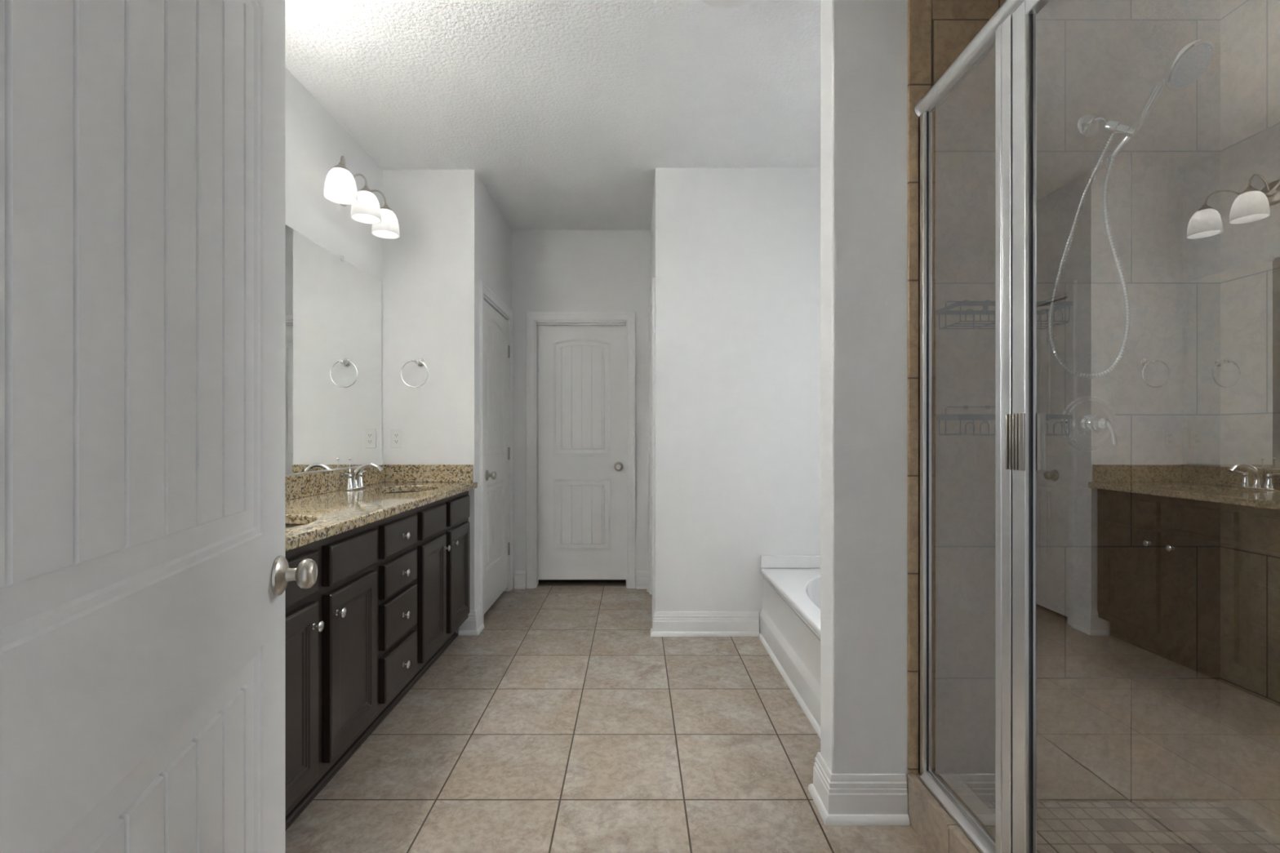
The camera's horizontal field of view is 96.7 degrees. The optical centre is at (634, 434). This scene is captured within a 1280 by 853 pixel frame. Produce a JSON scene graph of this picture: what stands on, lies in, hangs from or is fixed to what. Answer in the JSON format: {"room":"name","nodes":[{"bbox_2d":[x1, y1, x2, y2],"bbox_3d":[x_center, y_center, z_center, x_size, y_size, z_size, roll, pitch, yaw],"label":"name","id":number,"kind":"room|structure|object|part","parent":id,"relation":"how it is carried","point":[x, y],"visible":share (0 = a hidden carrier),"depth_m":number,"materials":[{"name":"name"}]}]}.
{"room":"bathroom","nodes":[
{"label":"bathroom","id":0,"kind":"room"},
{"bbox_2d":[285,67,382,475],"bbox_3d":[-1.550,-0.198,2.875,0.115,2.745,5.450,0,0,0],"label":"wall","id":1,"kind":"structure","parent":0,"point":[316,142],"depth_m":2.72,"materials":[{"name":"paint"}]},
{"bbox_2d":[285,225,382,475],"bbox_3d":[-1.486,-0.369,2.337,0.011,1.085,1.994,0,0,0],"label":"wall mirror","id":2,"kind":"object","parent":1,"relation":"attached to","point":[333,307],"visible":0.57,"depth_m":2.75,"materials":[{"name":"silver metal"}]},
{"bbox_2d":[285,464,385,500],"bbox_3d":[-1.481,0.226,2.329,0.020,0.102,2.069,0,0,0],"label":"backsplash","id":3,"kind":"structure","parent":1,"relation":"attached to","point":[299,486],"depth_m":2.68,"materials":[{"name":"stone"}]},
{"bbox_2d":[324,155,399,239],"bbox_3d":[-1.391,-1.208,2.868,0.202,0.229,0.613,0,0,0],"label":"vanity light","id":4,"kind":"object","parent":1,"relation":"attached to","point":[340,187],"visible":1,"depth_m":2.82,"materials":[{"name":"white glass"}]},
{"bbox_3d":[-1.360,-1.159,2.632,0.141,0.132,0.141,0,0,0],"label":"lamp shade","id":5,"kind":"part","parent":4,"relation":"part of","materials":[{"name":"white glass"}]},
{"bbox_3d":[-1.406,-1.267,2.754,0.016,0.090,0.270,0,0,-22],"label":"arm","id":6,"kind":"part","parent":4,"relation":"part of","materials":[{"name":"silver metal"}]},
{"bbox_3d":[-1.409,-1.274,2.878,0.108,0.096,0.010,0,0,0],"label":"arm","id":7,"kind":"part","parent":4,"relation":"part of","materials":[{"name":"silver metal"}]},
{"bbox_3d":[-1.360,-1.159,2.878,0.141,0.132,0.141,0,0,0],"label":"lamp shade","id":8,"kind":"part","parent":4,"relation":"part of","materials":[{"name":"white glass"}]},
{"bbox_3d":[-1.406,-1.267,2.992,0.016,0.090,0.252,0,0,23],"label":"arm","id":9,"kind":"part","parent":4,"relation":"part of","materials":[{"name":"silver metal"}]},
{"bbox_3d":[-1.360,-1.159,3.104,0.141,0.132,0.141,0,0,0],"label":"lamp shade","id":10,"kind":"part","parent":4,"relation":"part of","materials":[{"name":"white glass"}]},
{"bbox_2d":[480,179,511,591],"bbox_3d":[-1.008,-0.198,3.922,0.115,2.745,0.885,0,0,0],"label":"wall","id":11,"kind":"structure","parent":0,"point":[495,232],"depth_m":3.82,"materials":[{"name":"paint"}]},
{"bbox_2d":[479,280,512,624],"bbox_3d":[-0.981,0.116,3.912,0.169,2.119,0.882,0,0,0],"label":"door","id":12,"kind":"structure","parent":11,"relation":"in","point":[495,350],"depth_m":3.88,"materials":[{"name":"paint"}]},
{"bbox_3d":[-0.926,0.260,3.663,0.060,0.071,0.071,0,0,0],"label":"knob","id":13,"kind":"part","parent":12,"relation":"part of","materials":[{"name":"silver metal"}]},
{"bbox_2d":[285,0,820,230],"bbox_3d":[0.125,-1.630,2.875,3.750,0.120,5.450,0,0,0],"label":"ceiling","id":14,"kind":"structure","parent":0,"point":[566,113],"depth_m":2.58,"materials":[{"name":"paint"}]},
{"bbox_2d":[701,0,757,8],"bbox_3d":[0.327,-1.520,1.868,0.344,0.100,0.344,0,0,0],"label":"ceiling light","id":15,"kind":"object","parent":14,"relation":"attached to","point":[724,4],"visible":1,"depth_m":1.96,"materials":[{"name":"glass"}]},
{"bbox_2d":[511,230,650,587],"bbox_3d":[-0.415,-0.198,4.423,1.301,2.745,0.115,0,0,0],"label":"wall","id":16,"kind":"structure","parent":0,"point":[552,270],"depth_m":4.37,"materials":[{"name":"paint"}]},
{"bbox_2d":[514,569,525,589],"bbox_3d":[-0.878,1.106,4.349,0.083,0.138,0.030,0,0,0],"label":"baseboard","id":17,"kind":"structure","parent":16,"relation":"attached to","point":[520,575],"depth_m":4.35,"materials":[{"name":"paint"}]},
{"bbox_2d":[525,311,635,588],"bbox_3d":[-0.414,0.116,4.413,0.838,2.119,0.133,0,0,0],"label":"door","id":18,"kind":"structure","parent":16,"relation":"in","point":[581,366],"depth_m":4.44,"materials":[{"name":"paint"}]},
{"bbox_3d":[-0.128,0.247,4.410,0.071,0.071,0.060,0,0,0],"label":"knob","id":19,"kind":"part","parent":18,"relation":"part of","materials":[{"name":"silver metal"}]},
{"bbox_2d":[635,569,648,589],"bbox_3d":[0.064,1.106,4.349,0.112,0.138,0.030,0,0,0],"label":"baseboard","id":20,"kind":"structure","parent":16,"relation":"attached to","point":[642,575],"depth_m":4.35,"materials":[{"name":"paint"}]},
{"bbox_2d":[537,579,626,586],"bbox_3d":[0.125,1.233,5.015,3.750,0.124,1.170,0,0,0],"label":"floor","id":21,"kind":"structure","parent":0,"point":[541,582],"depth_m":4.49,"materials":[{"name":"black"}]},
{"bbox_2d":[382,168,820,636],"bbox_3d":[0.151,-0.198,3.397,3.287,2.745,0.166,0,0,0],"label":"wall","id":22,"kind":"structure","parent":0,"point":[737,251],"depth_m":3.35,"materials":[{"name":"paint"}]},
{"bbox_2d":[391,428,402,448],"bbox_3d":[-1.408,0.020,3.360,0.070,0.116,0.009,0,0,0],"label":"wall outlet","id":23,"kind":"object","parent":22,"relation":"attached to","point":[396,433],"visible":1,"depth_m":3.36,"materials":[{"name":"plastic"}]},
{"bbox_2d":[393,432,399,444],"bbox_3d":[-1.408,0.020,3.358,0.033,0.067,0.002,0,0,0],"label":"receptacle","id":24,"kind":"object","parent":23,"relation":"attached to","point":[396,435],"depth_m":3.36,"materials":[{"name":"plastic"}]},
{"bbox_2d":[400,358,428,387],"bbox_3d":[-1.281,-0.364,3.332,0.164,0.180,0.066,0,0,0],"label":"towel ring","id":25,"kind":"object","parent":22,"relation":"attached to","point":[420,362],"visible":1,"depth_m":3.31,"materials":[{"name":"silver metal"}]},
{"bbox_3d":[-1.268,-0.428,3.332,0.052,0.052,0.066,0,0,0],"label":"post","id":26,"kind":"part","parent":25,"relation":"part of","materials":[{"name":"silver metal"}]},
{"bbox_2d":[385,464,473,481],"bbox_3d":[-1.214,0.226,3.354,0.514,0.102,0.020,0,0,0],"label":"backsplash","id":27,"kind":"structure","parent":22,"relation":"attached to","point":[393,473],"depth_m":3.34,"materials":[{"name":"stone"}]},
{"bbox_2d":[458,604,484,635],"bbox_3d":[-0.977,1.106,3.403,0.116,0.138,0.138,0,0,0],"label":"baseboard","id":28,"kind":"structure","parent":22,"relation":"attached to","point":[473,625],"depth_m":3.35,"materials":[{"name":"paint"}]},
{"bbox_2d":[285,586,930,852],"bbox_3d":[0.125,1.235,2.290,3.750,0.120,4.280,0,0,0],"label":"floor","id":29,"kind":"structure","parent":0,"point":[561,726],"depth_m":2.11,"materials":[{"name":"tile"}]},
{"bbox_2d":[285,522,377,827],"bbox_3d":[-1.208,0.744,1.739,0.560,0.862,0.817,0,0,0],"label":"base cabinet","id":30,"kind":"object","parent":29,"relation":"on","point":[331,624],"visible":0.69,"depth_m":1.79,"materials":[{"name":"brown wood"}]},
{"bbox_3d":[-0.969,0.413,1.558,0.028,0.128,0.327,0,0,0],"label":"false drawer","id":31,"kind":"part","parent":30,"relation":"part of","materials":[{"name":"brown wood"}]},
{"bbox_3d":[-0.969,0.767,1.558,0.028,0.529,0.327,0,0,0],"label":"door","id":32,"kind":"part","parent":30,"relation":"part of","materials":[{"name":"brown wood"}]},
{"bbox_3d":[-0.942,0.569,1.690,0.028,0.032,0.032,0,0,0],"label":"knob","id":33,"kind":"part","parent":30,"relation":"part of","materials":[{"name":"silver metal"}]},
{"bbox_3d":[-1.051,1.166,1.739,0.017,0.018,0.817,0,0,0],"label":"shoe moulding","id":34,"kind":"part","parent":30,"relation":"part of","materials":[{"name":"brown wood"}]},
{"bbox_3d":[-0.942,0.569,1.822,0.028,0.032,0.032,0,0,0],"label":"knob","id":35,"kind":"part","parent":30,"relation":"part of","materials":[{"name":"silver metal"}]},
{"bbox_3d":[-0.969,0.413,1.952,0.028,0.128,0.323,0,0,0],"label":"false drawer","id":36,"kind":"part","parent":30,"relation":"part of","materials":[{"name":"brown wood"}]},
{"bbox_3d":[-0.969,0.767,1.952,0.028,0.529,0.323,0,0,0],"label":"door","id":37,"kind":"part","parent":30,"relation":"part of","materials":[{"name":"brown wood"}]},
{"bbox_2d":[285,464,477,551],"bbox_3d":[-1.210,0.244,2.329,0.561,0.138,2.069,0,0,0],"label":"countertop","id":38,"kind":"structure","parent":30,"relation":"on","point":[317,502],"depth_m":2.52,"materials":[{"name":"stone"}]},
{"bbox_2d":[342,457,382,490],"bbox_3d":[-1.409,0.196,2.891,0.184,0.162,0.180,0,0,37],"label":"faucet","id":39,"kind":"object","parent":38,"relation":"on","point":[354,482],"visible":1,"depth_m":2.90,"materials":[{"name":"silver metal"}]},
{"bbox_3d":[-1.432,0.227,2.833,0.043,0.079,0.077,0,0,0],"label":"handle","id":40,"kind":"part","parent":39,"relation":"part of","materials":[{"name":"silver metal"}]},
{"bbox_3d":[-1.432,0.272,2.905,0.056,0.010,0.166,0,0,0],"label":"plate","id":41,"kind":"part","parent":39,"relation":"part of","materials":[{"name":"silver metal"}]},
{"bbox_3d":[-1.432,0.227,2.977,0.043,0.079,0.077,0,0,0],"label":"handle","id":42,"kind":"part","parent":39,"relation":"part of","materials":[{"name":"silver metal"}]},
{"bbox_3d":[-1.370,0.204,2.905,0.166,0.125,0.042,0,0,0],"label":"spout","id":43,"kind":"part","parent":39,"relation":"part of","materials":[{"name":"silver metal"}]},
{"bbox_2d":[355,508,417,746],"bbox_3d":[-1.208,0.744,2.341,0.560,0.862,0.386,0,0,0],"label":"base cabinet","id":44,"kind":"object","parent":29,"relation":"on","point":[396,566],"visible":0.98,"depth_m":2.29,"materials":[{"name":"brown wood"}]},
{"bbox_3d":[-1.051,1.166,2.341,0.017,0.018,0.386,0,0,0],"label":"shoe moulding","id":45,"kind":"part","parent":44,"relation":"part of","materials":[{"name":"brown wood"}]},
{"bbox_3d":[-0.969,0.946,2.342,0.028,0.173,0.316,0,0,0],"label":"drawer","id":46,"kind":"part","parent":44,"relation":"part of","materials":[{"name":"brown wood"}]},
{"bbox_3d":[-0.969,0.742,2.342,0.028,0.175,0.316,0,0,0],"label":"drawer","id":47,"kind":"part","parent":44,"relation":"part of","materials":[{"name":"brown wood"}]},
{"bbox_3d":[-0.969,0.567,2.342,0.028,0.130,0.316,0,0,0],"label":"drawer","id":48,"kind":"part","parent":44,"relation":"part of","materials":[{"name":"brown wood"}]},
{"bbox_3d":[-0.969,0.413,2.342,0.028,0.128,0.316,0,0,0],"label":"drawer","id":49,"kind":"part","parent":44,"relation":"part of","materials":[{"name":"brown wood"}]},
{"bbox_3d":[-0.942,0.945,2.342,0.028,0.032,0.032,0,0,0],"label":"knob","id":50,"kind":"part","parent":44,"relation":"part of","materials":[{"name":"silver metal"}]},
{"bbox_3d":[-0.942,0.741,2.342,0.028,0.032,0.032,0,0,0],"label":"knob","id":51,"kind":"part","parent":44,"relation":"part of","materials":[{"name":"silver metal"}]},
{"bbox_3d":[-0.942,0.567,2.342,0.028,0.032,0.032,0,0,0],"label":"knob","id":52,"kind":"part","parent":44,"relation":"part of","materials":[{"name":"silver metal"}]},
{"bbox_3d":[-0.942,0.415,2.342,0.028,0.032,0.032,0,0,0],"label":"knob","id":53,"kind":"part","parent":44,"relation":"part of","materials":[{"name":"silver metal"}]},
{"bbox_2d":[393,490,470,698],"bbox_3d":[-1.208,0.744,2.947,0.560,0.862,0.824,0,0,0],"label":"base cabinet","id":54,"kind":"object","parent":29,"relation":"on","point":[442,546],"visible":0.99,"depth_m":2.83,"materials":[{"name":"brown wood"}]},
{"bbox_3d":[-1.051,1.166,2.935,0.017,0.018,0.799,0,0,0],"label":"shoe moulding","id":55,"kind":"part","parent":54,"relation":"part of","materials":[{"name":"brown wood"}]},
{"bbox_3d":[-0.969,0.413,2.728,0.028,0.128,0.315,0,0,0],"label":"false drawer","id":56,"kind":"part","parent":54,"relation":"part of","materials":[{"name":"brown wood"}]},
{"bbox_3d":[-0.969,0.767,2.728,0.028,0.529,0.315,0,0,0],"label":"door","id":57,"kind":"part","parent":54,"relation":"part of","materials":[{"name":"brown wood"}]},
{"bbox_3d":[-0.942,0.569,2.858,0.028,0.032,0.032,0,0,0],"label":"knob","id":58,"kind":"part","parent":54,"relation":"part of","materials":[{"name":"silver metal"}]},
{"bbox_3d":[-0.942,0.569,2.986,0.028,0.032,0.032,0,0,0],"label":"knob","id":59,"kind":"part","parent":54,"relation":"part of","materials":[{"name":"silver metal"}]},
{"bbox_3d":[-0.969,0.413,3.126,0.028,0.128,0.340,0,0,0],"label":"false drawer","id":60,"kind":"part","parent":54,"relation":"part of","materials":[{"name":"brown wood"}]},
{"bbox_3d":[-0.969,0.767,3.126,0.028,0.529,0.340,0,0,0],"label":"door","id":61,"kind":"part","parent":54,"relation":"part of","materials":[{"name":"brown wood"}]},
{"bbox_2d":[758,555,820,737],"bbox_3d":[1.254,0.940,2.602,1.076,0.470,1.483,0,0,0],"label":"bathtub","id":62,"kind":"object","parent":29,"relation":"on","point":[790,613],"visible":0.3,"depth_m":2.81,"materials":[{"name":"white ceramic"}]},
{"bbox_3d":[0.725,1.165,2.586,0.016,0.020,1.452,0,0,0],"label":"shoe moulding","id":63,"kind":"part","parent":62,"relation":"part of","materials":[{"name":"paint"}]},
{"bbox_2d":[806,578,820,608],"bbox_3d":[1.275,0.957,2.600,0.880,0.330,1.260,0,0,0],"label":"basin","id":64,"kind":"object","parent":62,"relation":"in","point":[813,585],"depth_m":3.06,"materials":[{"name":"white ceramic"}]},
{"bbox_2d":[650,183,654,313],"bbox_3d":[0.178,-0.198,3.913,0.115,2.745,0.905,0,0,0],"label":"wall","id":65,"kind":"structure","parent":0,"point":[652,227],"depth_m":3.89,"materials":[{"name":"paint"}]},
{"bbox_2d":[648,277,654,617],"bbox_3d":[0.169,0.116,3.835,0.133,2.119,0.844,0,0,0],"label":"door","id":66,"kind":"structure","parent":65,"relation":"in","point":[651,305],"depth_m":4.18,"materials":[{"name":"paint"}]},
{"bbox_2d":[820,0,1220,802],"bbox_3d":[1.200,-0.198,1.794,1.191,2.745,0.127,0,0,0],"label":"wall","id":67,"kind":"structure","parent":0,"point":[1128,533],"depth_m":1.73,"materials":[{"name":"paint"}]},
{"bbox_2d":[808,751,910,825],"bbox_3d":[0.700,1.106,1.800,0.254,0.138,0.176,0,0,0],"label":"baseboard","id":68,"kind":"structure","parent":67,"relation":"attached to","point":[840,799],"depth_m":1.73,"materials":[{"name":"paint"}]},
{"bbox_2d":[907,0,931,775],"bbox_3d":[0.868,-0.198,1.736,0.072,2.745,0.012,0,0,0],"label":"trim","id":69,"kind":"structure","parent":67,"relation":"attached to","point":[919,11],"depth_m":1.73,"materials":[{"name":"tile"}]},
{"bbox_2d":[906,773,995,852],"bbox_3d":[0.902,1.101,1.065,0.156,0.147,1.330,0,0,0],"label":"shower curb","id":70,"kind":"object","parent":67,"relation":"attached to","point":[939,832],"depth_m":1.59,"materials":[{"name":"tile"}]},
{"bbox_2d":[913,0,1024,852],"bbox_3d":[0.872,0.004,1.125,0.049,2.048,1.210,0,0,0],"label":"glass shower screen","id":71,"kind":"object","parent":70,"relation":"on","point":[997,32],"visible":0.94,"depth_m":1.36,"materials":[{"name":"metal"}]},
{"bbox_3d":[0.873,-0.990,1.137,0.040,0.048,1.174,0,0,0],"label":"header rail","id":72,"kind":"part","parent":71,"relation":"part of","materials":[{"name":"metal"}]},
{"bbox_3d":[0.876,0.031,1.333,0.034,1.994,0.055,0,0,0],"label":"strike post","id":73,"kind":"part","parent":71,"relation":"part of","materials":[{"name":"metal"}]},
{"bbox_2d":[1004,0,1050,852],"bbox_3d":[0.880,0.015,0.935,0.066,1.956,0.734,0,0,0],"label":"door frame","id":74,"kind":"structure","parent":71,"relation":"attached to","point":[1025,428],"depth_m":1.26,"materials":[{"name":"metal"}]},
{"bbox_3d":[0.854,0.015,1.278,0.014,0.127,0.047,0,0,0],"label":"handle","id":75,"kind":"part","parent":74,"relation":"part of","materials":[{"name":"silver metal"}]},
{"bbox_3d":[0.875,-0.945,0.934,0.026,0.036,0.644,0,0,0],"label":"rail","id":76,"kind":"part","parent":74,"relation":"part of","materials":[{"name":"metal"}]},
{"bbox_3d":[0.900,0.015,1.278,0.025,0.127,0.045,0,0,0],"label":"handle","id":77,"kind":"part","parent":74,"relation":"part of","materials":[{"name":"silver metal"}]},
{"bbox_2d":[936,300,1072,329],"bbox_3d":[1.075,-0.364,1.667,0.322,0.091,0.124,0,0,0],"label":"shower caddy","id":78,"kind":"object","parent":67,"relation":"attached to","point":[945,311],"visible":0.65,"depth_m":1.62,"materials":[{"name":"black metal"}]},
{"bbox_3d":[1.075,-0.365,1.667,0.267,0.087,0.124,0,0,0],"label":"wall frame","id":79,"kind":"part","parent":78,"relation":"part of","materials":[{"name":"black metal"}]},
{"bbox_2d":[936,405,1072,435],"bbox_3d":[1.075,-0.044,1.667,0.322,0.090,0.124,0,0,0],"label":"shower caddy","id":80,"kind":"object","parent":67,"relation":"attached to","point":[985,418],"visible":0.56,"depth_m":1.61,"materials":[{"name":"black metal"}]},
{"bbox_3d":[1.075,-0.045,1.667,0.267,0.087,0.124,0,0,0],"label":"wall frame","id":81,"kind":"part","parent":80,"relation":"part of","materials":[{"name":"black metal"}]},
{"bbox_2d":[1060,395,1117,452],"bbox_3d":[1.377,-0.033,1.685,0.170,0.170,0.089,0,0,0],"label":"shower valve","id":82,"kind":"object","parent":67,"relation":"attached to","point":[1093,424],"visible":0.99,"depth_m":1.72,"materials":[{"name":"silver metal"}]},
{"bbox_3d":[1.377,-0.033,1.686,0.064,0.064,0.063,0,0,0],"label":"stem","id":83,"kind":"part","parent":82,"relation":"part of","materials":[{"name":"silver metal"}]},
{"bbox_3d":[1.384,-0.004,1.655,0.016,0.074,0.032,0,0,-42],"label":"lever","id":84,"kind":"part","parent":82,"relation":"part of","materials":[{"name":"silver metal"}]},
{"bbox_2d":[1047,38,1214,378],"bbox_3d":[1.361,-0.566,1.548,0.292,0.819,0.316,0,0,-36],"label":"shower","id":85,"kind":"object","parent":67,"relation":"attached to","point":[1189,62],"visible":1,"depth_m":1.58,"materials":[{"name":"silver metal"}]},
{"bbox_3d":[1.370,-0.917,1.668,0.026,0.069,0.109,0,0,13],"label":"shower arm","id":86,"kind":"part","parent":85,"relation":"part of","materials":[{"name":"silver metal"}]},
{"bbox_2d":[982,802,1279,852],"bbox_3d":[1.360,1.146,1.115,0.840,0.058,1.230,0,0,0],"label":"floor","id":87,"kind":"structure","parent":0,"point":[1061,827],"depth_m":1.61,"materials":[{"name":"tile"}]},
{"bbox_2d":[1220,0,1279,839],"bbox_3d":[1.787,-0.198,1.121,0.014,2.745,1.242,0,0,0],"label":"wall","id":88,"kind":"structure","parent":0,"point":[1250,29],"depth_m":1.65,"materials":[{"name":"tile"}]},
{"bbox_3d":[0.151,-0.198,0.217,3.287,2.745,0.115,0,0,0],"label":"wall","id":89,"kind":"structure","parent":0,"visible":0},
{"bbox_2d":[0,0,317,852],"bbox_3d":[-0.566,0.148,0.667,0.155,2.030,0.832,0,0,-15],"label":"door","id":90,"kind":"structure","parent":89,"relation":"in","point":[145,573],"depth_m":0.62,"materials":[{"name":"paint"}]},
{"bbox_3d":[-0.614,0.253,1.032,0.060,0.071,0.071,0,0,-15],"label":"knob","id":91,"kind":"part","parent":90,"relation":"part of","materials":[{"name":"silver metal"}]}
]}

